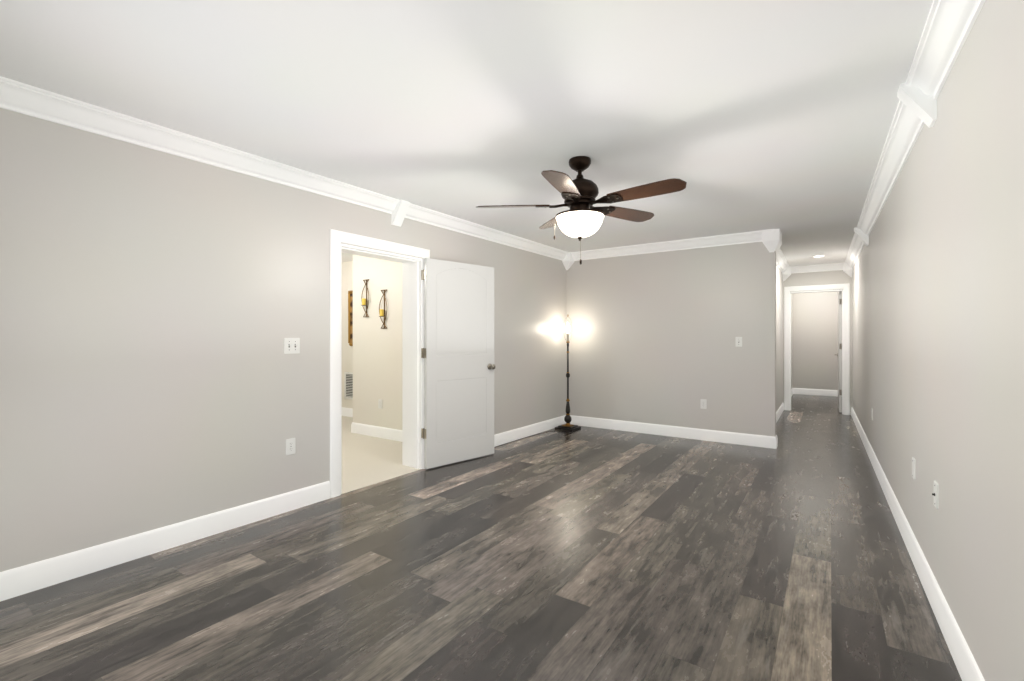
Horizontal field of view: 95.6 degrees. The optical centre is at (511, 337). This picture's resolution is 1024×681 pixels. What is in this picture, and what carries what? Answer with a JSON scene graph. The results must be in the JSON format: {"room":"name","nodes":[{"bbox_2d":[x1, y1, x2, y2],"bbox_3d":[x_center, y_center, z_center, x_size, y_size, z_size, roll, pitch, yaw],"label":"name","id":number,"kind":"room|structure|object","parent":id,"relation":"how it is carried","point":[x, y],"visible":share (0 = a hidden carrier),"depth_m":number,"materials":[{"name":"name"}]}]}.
{"room":"empty living room","nodes":[
{"label":"empty living room","id":0,"kind":"room"},
{"bbox_2d":[0,108,566,571],"bbox_3d":[-1.161,0.025,4.200,0.388,2.450,6.620,0,0,34],"label":"wall","id":1,"kind":"structure","parent":0,"point":[156,306],"depth_m":2.75,"materials":[{"name":"grey paint"}]},
{"bbox_2d":[0,481,329,601],"bbox_3d":[-2.198,1.183,2.523,0.071,0.134,2.680,0,0,34],"label":"baseboard","id":2,"kind":"structure","parent":1,"relation":"attached to","point":[22,580],"depth_m":2.65,"materials":[{"name":"white wood"}]},
{"bbox_2d":[0,76,568,269],"bbox_3d":[-1.055,-1.082,4.043,0.240,0.235,6.480,0,0,34],"label":"crown molding","id":3,"kind":"structure","parent":1,"relation":"attached to","point":[15,96],"depth_m":2.93,"materials":[{"name":"white wood"}]},
{"bbox_2d":[286,438,295,454],"bbox_3d":[-1.602,0.790,3.363,0.010,0.115,0.070,0,0,34],"label":"outlet","id":4,"kind":"object","parent":1,"relation":"attached to","point":[290,446],"visible":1,"depth_m":3.36,"materials":[{"name":"white plastic"}]},
{"bbox_2d":[284,338,299,353],"bbox_3d":[-1.590,0.060,3.367,0.025,0.115,0.116,0,0,34],"label":"light switch","id":5,"kind":"object","parent":1,"relation":"attached to","point":[291,345],"visible":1,"depth_m":3.36,"materials":[{"name":"white plastic"}]},
{"bbox_2d":[330,229,429,497],"bbox_3d":[-1.215,0.202,4.128,0.326,2.096,1.068,0,0,34],"label":"door frame","id":6,"kind":"structure","parent":1,"relation":"attached to","point":[412,364],"depth_m":4.39,"materials":[{"name":"white wood"}]},
{"bbox_2d":[423,258,495,468],"bbox_3d":[-0.492,0.245,4.661,0.275,1.985,0.847,0,0,34],"label":"door","id":7,"kind":"structure","parent":1,"relation":"in","point":[458,357],"depth_m":4.62,"materials":[{"name":"white wood"}]},
{"bbox_2d":[494,415,565,446],"bbox_3d":[-0.007,1.183,5.586,0.071,0.134,2.690,0,0,34],"label":"baseboard","id":8,"kind":"structure","parent":1,"relation":"attached to","point":[515,434],"depth_m":5.85,"materials":[{"name":"white wood"}]},
{"bbox_2d":[342,261,352,408],"bbox_3d":[-2.657,0.025,7.479,2.503,2.450,0.140,0,0,34],"label":"wall","id":9,"kind":"structure","parent":0,"point":[347,286],"depth_m":7.37,"materials":[{"name":"beige paint"}]},
{"bbox_2d":[342,407,352,416],"bbox_3d":[-2.701,1.183,7.416,2.500,0.134,0.015,0,0,34],"label":"baseboard","id":10,"kind":"structure","parent":9,"relation":"attached to","point":[348,412],"depth_m":7.34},
{"bbox_2d":[344,372,352,398],"bbox_3d":[-2.289,0.760,7.133,0.900,0.420,0.015,0,0,34],"label":"air vent","id":11,"kind":"object","parent":9,"relation":"in","point":[348,385],"visible":0.29,"depth_m":7.33,"materials":[{"name":"white metal"}]},
{"bbox_2d":[348,290,352,345],"bbox_3d":[-2.293,-0.300,7.127,0.710,0.870,0.030,0,0,34],"label":"picture frame","id":12,"kind":"object","parent":9,"relation":"attached to","point":[350,317],"visible":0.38,"depth_m":7.30,"materials":[{"name":"gold metal"}]},
{"bbox_2d":[353,255,401,429],"bbox_3d":[-1.121,0.025,5.974,1.768,2.450,0.888,0,0,34],"label":"wall","id":13,"kind":"structure","parent":0,"point":[377,362],"depth_m":5.83,"materials":[{"name":"beige paint"}]},
{"bbox_2d":[361,279,368,316],"bbox_3d":[-1.881,-0.500,5.915,0.149,0.479,0.082,0,0,34],"label":"sconce","id":14,"kind":"object","parent":13,"relation":"attached to","point":[364,301],"visible":0.98,"depth_m":5.92,"materials":[{"name":"brown metal"}]},
{"bbox_2d":[351,422,401,441],"bbox_3d":[-1.389,1.183,5.621,1.755,0.134,0.015,0,0,34],"label":"baseboard","id":15,"kind":"structure","parent":13,"relation":"attached to","point":[364,429],"depth_m":5.82,"materials":[{"name":"white wood"}]},
{"bbox_2d":[379,290,386,328],"bbox_3d":[-1.601,-0.350,5.723,0.149,0.479,0.082,0,0,34],"label":"sconce","id":16,"kind":"object","parent":13,"relation":"attached to","point":[381,312],"visible":0.98,"depth_m":5.74,"materials":[{"name":"brown metal"}]},
{"bbox_2d":[342,416,419,493],"bbox_3d":[-3.414,1.300,4.822,4.752,0.100,5.380,0,0,34],"label":"floor","id":17,"kind":"structure","parent":0,"point":[367,460],"depth_m":4.72,"materials":[{"name":"beige tile"}]},
{"bbox_2d":[0,0,932,265],"bbox_3d":[0.231,-1.250,6.811,8.520,0.100,12.780,0,0,34],"label":"ceiling","id":18,"kind":"structure","parent":0,"point":[739,116],"depth_m":2.28,"materials":[{"name":"white paint"}]},
{"bbox_2d":[476,156,686,264],"bbox_3d":[0.485,-0.846,3.100,1.333,0.709,1.308,0,0,34],"label":"fan","id":19,"kind":"object","parent":18,"relation":"hanging from","point":[582,217],"visible":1,"depth_m":3.03,"materials":[{"name":"brown wood"}]},
{"bbox_2d":[0,394,961,680],"bbox_3d":[2.145,1.300,5.500,3.880,0.100,12.780,0,0,34],"label":"floor","id":20,"kind":"structure","parent":0,"point":[592,554],"depth_m":2.35,"materials":[{"name":"wood"}]},
{"bbox_2d":[567,242,775,436],"bbox_3d":[1.809,0.025,6.094,2.880,2.450,0.140,0,0,34],"label":"wall","id":21,"kind":"structure","parent":0,"point":[652,338],"depth_m":5.82,"materials":[{"name":"grey paint"}]},
{"bbox_2d":[568,230,763,267],"bbox_3d":[1.829,-1.088,5.919,2.400,0.223,0.125,0,0,34],"label":"crown molding","id":22,"kind":"structure","parent":21,"relation":"attached to","point":[753,236],"depth_m":5.82,"materials":[{"name":"white wood"}]},
{"bbox_2d":[570,415,777,448],"bbox_3d":[1.874,1.183,5.954,2.645,0.134,0.015,0,0,34],"label":"baseboard","id":23,"kind":"structure","parent":21,"relation":"attached to","point":[763,441],"depth_m":5.79,"materials":[{"name":"white wood"}]},
{"bbox_2d":[700,399,706,408],"bbox_3d":[2.328,0.810,5.648,0.070,0.115,0.008,0,0,34],"label":"outlet","id":24,"kind":"object","parent":21,"relation":"attached to","point":[703,403],"visible":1,"depth_m":5.64,"materials":[{"name":"white plastic"}]},
{"bbox_2d":[735,337,741,346],"bbox_3d":[2.646,0.050,5.422,0.070,0.115,0.022,0,0,34],"label":"light switch","id":25,"kind":"object","parent":21,"relation":"attached to","point":[738,341],"visible":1,"depth_m":5.43,"materials":[{"name":"white plastic"}]},
{"bbox_2d":[776,265,791,411],"bbox_3d":[4.513,0.025,7.891,0.167,2.450,5.880,0,0,34],"label":"wall","id":26,"kind":"structure","parent":0,"point":[779,338],"depth_m":7.41,"materials":[{"name":"grey paint"}]},
{"bbox_2d":[776,403,783,422],"bbox_3d":[3.810,1.183,6.705,0.051,0.134,3.130,0,0,34],"label":"baseboard","id":27,"kind":"structure","parent":26,"relation":"attached to","point":[781,408],"depth_m":7.28,"materials":[{"name":"white wood"}]},
{"bbox_2d":[780,268,788,280],"bbox_3d":[5.524,-1.146,9.180,0.118,0.108,2.610,0,0,34],"label":"crown molding","id":28,"kind":"structure","parent":26,"relation":"attached to","point":[784,271],"depth_m":7.88,"materials":[{"name":"white wood"}]},
{"bbox_2d":[791,388,795,396],"bbox_3d":[5.488,1.183,9.204,0.031,0.134,2.610,0,0,34],"label":"baseboard","id":29,"kind":"structure","parent":26,"relation":"attached to","point":[793,391],"depth_m":10.24,"materials":[{"name":"white wood"}]},
{"bbox_2d":[792,291,838,389],"bbox_3d":[6.584,0.025,10.120,1.066,2.450,0.140,0,0,34],"label":"wall","id":30,"kind":"structure","parent":0,"point":[814,339],"depth_m":10.05,"materials":[{"name":"grey paint"}]},
{"bbox_2d":[796,388,837,395],"bbox_3d":[6.598,1.183,10.016,0.870,0.134,0.015,0,0,34],"label":"baseboard","id":31,"kind":"structure","parent":30,"relation":"attached to","point":[821,392],"depth_m":10.02,"materials":[{"name":"white wood"}]},
{"bbox_2d":[783,270,851,414],"bbox_3d":[5.110,0.025,7.796,0.965,2.450,0.140,0,0,34],"label":"wall","id":32,"kind":"structure","parent":0,"point":[819,278],"depth_m":7.69,"materials":[{"name":"grey paint"}]},
{"bbox_2d":[788,263,839,275],"bbox_3d":[5.038,-1.137,7.684,0.720,0.125,0.125,0,0,34],"label":"crown molding","id":33,"kind":"structure","parent":32,"relation":"attached to","point":[834,266],"depth_m":7.71,"materials":[{"name":"white wood"}]},
{"bbox_2d":[784,283,849,414],"bbox_3d":[5.100,0.190,7.793,0.910,2.121,0.159,0,0,34],"label":"door frame","id":34,"kind":"structure","parent":32,"relation":"attached to","point":[845,288],"depth_m":7.63,"materials":[{"name":"white wood"}]},
{"bbox_2d":[834,291,841,411],"bbox_3d":[5.625,0.238,7.982,0.140,2.000,0.750,0,0,34],"label":"hall door","id":35,"kind":"structure","parent":32,"relation":"in","point":[839,354],"depth_m":7.68,"materials":[{"name":"white wood"}]},
{"bbox_2d":[852,0,1023,680],"bbox_3d":[3.598,0.025,4.505,0.357,2.450,12.780,0,0,34],"label":"wall","id":36,"kind":"structure","parent":0,"point":[938,328],"depth_m":1.73,"materials":[{"name":"grey paint"}]},
{"bbox_2d":[840,0,985,276],"bbox_3d":[2.734,-1.082,3.430,0.285,0.235,9.750,0,0,34],"label":"crown molding","id":37,"kind":"structure","parent":36,"relation":"attached to","point":[946,32],"depth_m":2.15,"materials":[{"name":"white wood"}]},
{"bbox_2d":[912,457,914,479],"bbox_3d":[2.271,0.740,2.627,0.008,0.115,0.070,0,0,34],"label":"outlet","id":38,"kind":"object","parent":36,"relation":"attached to","point":[913,467],"visible":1,"depth_m":2.61,"materials":[{"name":"white plastic"}]},
{"bbox_2d":[851,407,984,680],"bbox_3d":[2.777,1.183,3.401,0.180,0.134,9.750,0,0,34],"label":"baseboard","id":39,"kind":"structure","parent":36,"relation":"attached to","point":[968,669],"depth_m":2.19,"materials":[{"name":"white wood"}]},
{"bbox_2d":[932,481,938,508],"bbox_3d":[1.936,0.720,2.128,0.017,0.115,0.070,0,0,34],"label":"outlet","id":40,"kind":"object","parent":36,"relation":"attached to","point":[936,495],"visible":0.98,"depth_m":2.10,"materials":[{"name":"white plastic"}]}
]}

